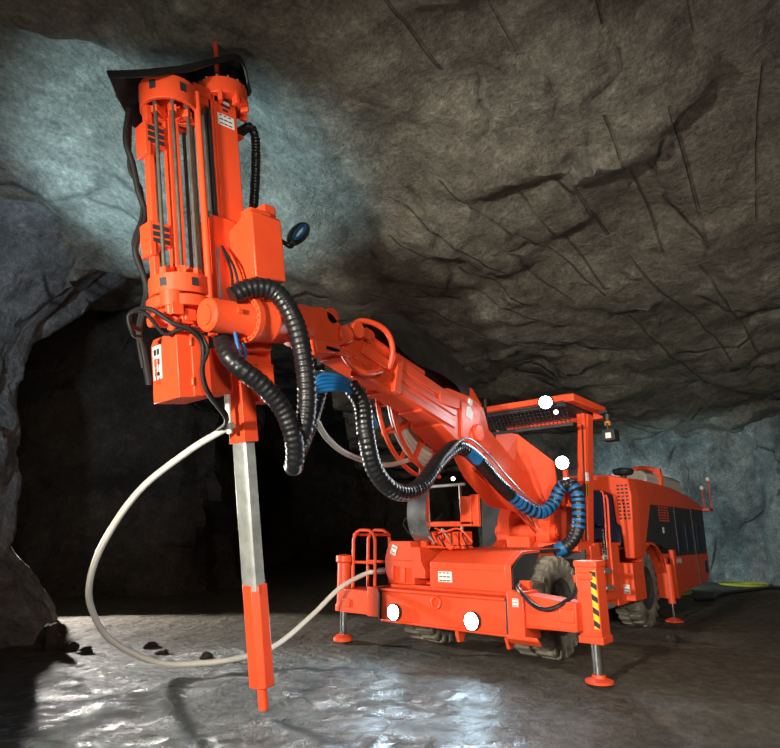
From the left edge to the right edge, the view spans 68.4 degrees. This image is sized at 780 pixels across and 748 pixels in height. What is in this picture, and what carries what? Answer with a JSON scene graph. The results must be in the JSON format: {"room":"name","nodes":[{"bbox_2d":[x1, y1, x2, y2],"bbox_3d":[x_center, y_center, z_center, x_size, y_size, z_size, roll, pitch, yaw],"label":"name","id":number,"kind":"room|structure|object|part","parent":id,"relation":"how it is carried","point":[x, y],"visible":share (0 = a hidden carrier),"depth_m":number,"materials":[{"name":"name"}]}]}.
{"room":"underground passage","nodes":[
{"label":"underground passage","id":0,"kind":"room"},
{"bbox_2d":[0,197,126,648],"bbox_3d":[-7.008,0.405,9.131,6.173,7.500,5.945,-13,-20,39],"label":"wall","id":1,"kind":"structure","parent":0,"point":[35,303],"depth_m":8.93,"materials":[{"name":"grey stone"}]},
{"bbox_2d":[11,304,481,597],"bbox_3d":[-3.123,3.131,20.645,13.414,8.600,23.059,-8,-17,26],"label":"tunnel opening","id":2,"kind":"structure","parent":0,"point":[93,430],"depth_m":14.44,"materials":[{"name":"black stone"}]},
{"bbox_2d":[0,0,779,478],"bbox_3d":[1.960,-0.023,16.172,25.920,3.784,28.755,0,-16,0],"label":"ceiling","id":3,"kind":"structure","parent":0,"point":[581,198],"depth_m":7.76,"materials":[{"name":"grey stone"}]},
{"bbox_2d":[0,563,779,747],"bbox_3d":[1.478,5.553,14.724,24.955,0.111,32.545,0,-16,0],"label":"floor","id":4,"kind":"structure","parent":0,"point":[719,686],"depth_m":5.64,"materials":[{"name":"grey stone"}]},
{"bbox_2d":[34,621,58,651],"bbox_3d":[-4.327,3.337,7.284,0.313,0.373,0.265,0,-16,1],"label":"stone","id":5,"kind":"object","parent":4,"relation":"on","point":[46,640],"visible":0.76,"depth_m":7.20,"materials":[{"name":"stone"}]},
{"bbox_2d":[56,641,79,650],"bbox_3d":[-4.036,3.411,7.191,0.178,0.119,0.263,-13,-20,39],"label":"stone","id":6,"kind":"object","parent":4,"relation":"on","point":[69,645],"visible":0.97,"depth_m":7.15,"materials":[{"name":"grey stone"}]},
{"bbox_2d":[75,646,92,653],"bbox_3d":[-3.723,3.363,6.990,0.160,0.077,0.213,-13,-20,39],"label":"stone","id":7,"kind":"object","parent":4,"relation":"on","point":[86,649],"visible":1,"depth_m":6.98,"materials":[{"name":"grey stone"}]},
{"bbox_2d":[143,641,158,648],"bbox_3d":[-3.053,3.463,7.341,0.156,0.075,0.211,-13,-20,39],"label":"stone","id":8,"kind":"object","parent":4,"relation":"on","point":[148,645],"visible":0.99,"depth_m":7.29,"materials":[{"name":"grey stone"}]},
{"bbox_2d":[154,649,168,654],"bbox_3d":[-2.756,3.364,6.947,0.122,0.052,0.181,-13,-20,39],"label":"stone","id":9,"kind":"object","parent":4,"relation":"on","point":[164,651],"visible":0.96,"depth_m":6.91,"materials":[{"name":"grey stone"}]},
{"bbox_2d":[199,651,213,658],"bbox_3d":[-2.148,3.287,6.716,0.146,0.073,0.178,-13,-20,39],"label":"stone","id":10,"kind":"object","parent":4,"relation":"on","point":[205,655],"visible":1,"depth_m":6.68,"materials":[{"name":"grey stone"}]},
{"bbox_2d":[85,42,712,711],"bbox_3d":[1.839,0.736,8.914,3.963,6.178,12.759,-13,-20,39],"label":"rig","id":11,"kind":"object","parent":4,"relation":"on","point":[555,555],"visible":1,"depth_m":5.84,"materials":[{"name":"orange paint"}]},
{"bbox_3d":[-2.042,-1.490,5.029,0.044,1.820,0.337,-13,-20,39],"label":"drill rod","id":12,"kind":"part","parent":11,"relation":"part of","materials":[{"name":"metal"}]},
{"bbox_3d":[-1.874,-0.024,4.632,0.014,0.211,0.073,-13,-20,39],"label":"door handle","id":13,"kind":"part","parent":11,"relation":"part of","materials":[{"name":"paint"}]},
{"bbox_3d":[-1.925,-1.536,4.800,0.044,1.820,0.337,-13,-20,39],"label":"drill rod","id":14,"kind":"part","parent":11,"relation":"part of","materials":[{"name":"metal"}]},
{"bbox_3d":[-1.784,-1.550,4.813,0.044,1.820,0.337,-13,-20,39],"label":"drill rod","id":15,"kind":"part","parent":11,"relation":"part of","materials":[{"name":"metal"}]},
{"bbox_2d":[106,53,251,127],"bbox_3d":[-1.916,-2.723,5.381,0.654,1.009,1.328,-13,-20,39],"label":"hood","id":16,"kind":"object","parent":11,"relation":"attached to","point":[216,90],"depth_m":5.22,"materials":[{"name":"black rubber"}]},
{"bbox_3d":[-1.810,-1.498,5.150,0.044,1.820,0.337,-13,-20,39],"label":"drill rod","id":17,"kind":"part","parent":11,"relation":"part of","materials":[{"name":"metal"}]},
{"bbox_3d":[-1.692,-1.544,4.921,0.044,1.820,0.337,-13,-20,39],"label":"drill rod","id":18,"kind":"part","parent":11,"relation":"part of","materials":[{"name":"metal"}]},
{"bbox_3d":[-1.703,-1.523,5.060,0.043,1.820,0.337,-13,-20,39],"label":"drill rod","id":19,"kind":"part","parent":11,"relation":"part of","materials":[{"name":"metal"}]},
{"bbox_3d":[-1.645,-1.983,5.356,0.073,2.853,0.369,-13,-20,39],"label":"feed rod","id":20,"kind":"part","parent":11,"relation":"part of","materials":[{"name":"metal"}]},
{"bbox_3d":[-1.627,-1.484,5.138,0.170,1.862,0.369,-13,-20,39],"label":"slide rail","id":21,"kind":"part","parent":11,"relation":"part of","materials":[{"name":"metal"}]},
{"bbox_3d":[-1.231,1.197,4.968,0.185,1.300,0.325,-13,-20,39],"label":"telescopic leg","id":22,"kind":"part","parent":11,"relation":"part of","materials":[{"name":"metal"}]},
{"bbox_3d":[-0.271,2.992,7.626,0.745,0.350,0.420,-13,-20,39],"label":"outrigger arm","id":23,"kind":"part","parent":11,"relation":"part of","materials":[{"name":"orange paint"}]},
{"bbox_3d":[-0.104,-0.131,6.282,0.428,0.643,1.663,-4,-16,13],"label":"hose guard rail","id":24,"kind":"part","parent":11,"relation":"part of","materials":[{"name":"orange metal"}]},
{"bbox_3d":[-0.255,2.540,7.887,0.443,0.801,0.344,-13,-20,39],"label":"hoop rail","id":25,"kind":"part","parent":11,"relation":"part of","materials":[{"name":"orange metal"}]},
{"bbox_3d":[-0.071,2.900,7.275,0.030,0.380,0.212,-13,-20,39],"label":"gap plate","id":26,"kind":"part","parent":11,"relation":"part of","materials":[{"name":"orange metal"}]},
{"bbox_3d":[0.794,1.847,7.259,0.860,0.720,0.240,-13,-20,39],"label":"valve frame","id":27,"kind":"part","parent":11,"relation":"part of","materials":[{"name":"orange paint"}]},
{"bbox_2d":[430,547,559,591],"bbox_3d":[1.342,2.401,7.153,1.105,0.445,1.358,-13,-20,39],"label":"hood","id":28,"kind":"object","parent":11,"relation":"attached to","point":[460,569],"depth_m":6.69,"materials":[{"name":"orange metal"}]},
{"bbox_3d":[1.309,2.585,6.139,0.040,0.380,0.212,-13,-20,39],"label":"gap plate","id":29,"kind":"part","parent":11,"relation":"part of","materials":[{"name":"orange metal"}]},
{"bbox_3d":[1.917,1.404,8.375,0.192,1.330,1.047,13,-20,-39],"label":"guard plate","id":30,"kind":"part","parent":11,"relation":"part of","materials":[{"name":"orange paint"}]},
{"bbox_3d":[1.891,2.000,7.848,0.110,0.436,0.664,-14,-21,41],"label":"lift rod","id":31,"kind":"part","parent":11,"relation":"part of","materials":[{"name":"orange metal"}]},
{"bbox_3d":[2.284,2.374,9.027,1.850,1.350,0.140,-13,-20,39],"label":"console panel","id":32,"kind":"part","parent":11,"relation":"part of","materials":[{"name":"metal"}]},
{"bbox_3d":[1.602,2.508,5.889,0.745,0.506,0.430,-13,-20,39],"label":"outrigger arm","id":33,"kind":"part","parent":11,"relation":"part of","materials":[{"name":"orange paint"}]},
{"bbox_2d":[538,395,552,409],"bbox_3d":[2.151,0.396,7.939,0.200,0.200,0.161,-4,-16,15],"label":"work lamp","id":34,"kind":"object","parent":11,"relation":"attached to","point":[545,402],"depth_m":7.89,"materials":[{"name":"white plastic"}]},
{"bbox_2d":[555,455,569,469],"bbox_3d":[2.387,1.234,7.966,0.199,0.204,0.138,-3,-16,12],"label":"work lamp","id":35,"kind":"object","parent":11,"relation":"attached to","point":[562,462],"depth_m":7.92,"materials":[{"name":"white plastic"}]},
{"bbox_3d":[2.530,1.593,8.009,0.130,0.510,0.290,-13,-20,39],"label":"lamp post","id":36,"kind":"part","parent":11,"relation":"part of","materials":[{"name":"orange metal"}]},
{"bbox_3d":[3.161,2.203,9.094,0.560,0.814,0.767,-13,-20,39],"label":"operator seat","id":37,"kind":"part","parent":11,"relation":"part of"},
{"bbox_3d":[3.002,2.275,7.910,0.124,1.340,0.304,-8,-17,26],"label":"grab rail","id":38,"kind":"part","parent":11,"relation":"part of","materials":[{"name":"orange metal"}]},
{"bbox_2d":[569,466,712,598],"bbox_3d":[4.410,2.983,11.176,2.424,2.384,5.228,-13,-20,39],"label":"hood","id":39,"kind":"object","parent":11,"relation":"attached to","point":[659,529],"depth_m":9.63,"materials":[{"name":"orange paint"}]},
{"bbox_2d":[666,634,683,641],"bbox_3d":[3.883,3.595,7.825,0.210,0.081,0.237,-5,-16,17],"label":"stone","id":40,"kind":"object","parent":4,"relation":"on","point":[671,638],"visible":1,"depth_m":7.78,"materials":[{"name":"grey stone"}]},
{"bbox_2d":[658,589,691,595],"bbox_3d":[7.072,5.259,13.875,0.520,0.060,2.822,-13,-20,39],"label":"hose","id":41,"kind":"object","parent":4,"relation":"on","point":[690,592],"visible":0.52,"depth_m":13.37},
{"bbox_2d":[694,587,779,601],"bbox_3d":[8.320,5.168,13.547,4.760,0.080,0.688,10,-18,-31],"label":"power cable","id":42,"kind":"object","parent":4,"relation":"on","point":[715,595],"visible":1,"depth_m":13.64,"materials":[{"name":"black rubber"}]},
{"bbox_2d":[719,581,769,586],"bbox_3d":[9.870,5.861,16.007,1.233,0.056,1.296,-13,-20,39],"label":"coil","id":43,"kind":"object","parent":4,"relation":"on","point":[726,583],"visible":1,"depth_m":15.81,"materials":[{"name":"yellow plastic"}]},
{"bbox_2d":[478,412,779,585],"bbox_3d":[10.249,1.128,13.422,6.549,8.600,19.051,10,-18,-32],"label":"wall","id":44,"kind":"structure","parent":0,"point":[742,529],"depth_m":17.73,"materials":[{"name":"grey stone"}]}
]}

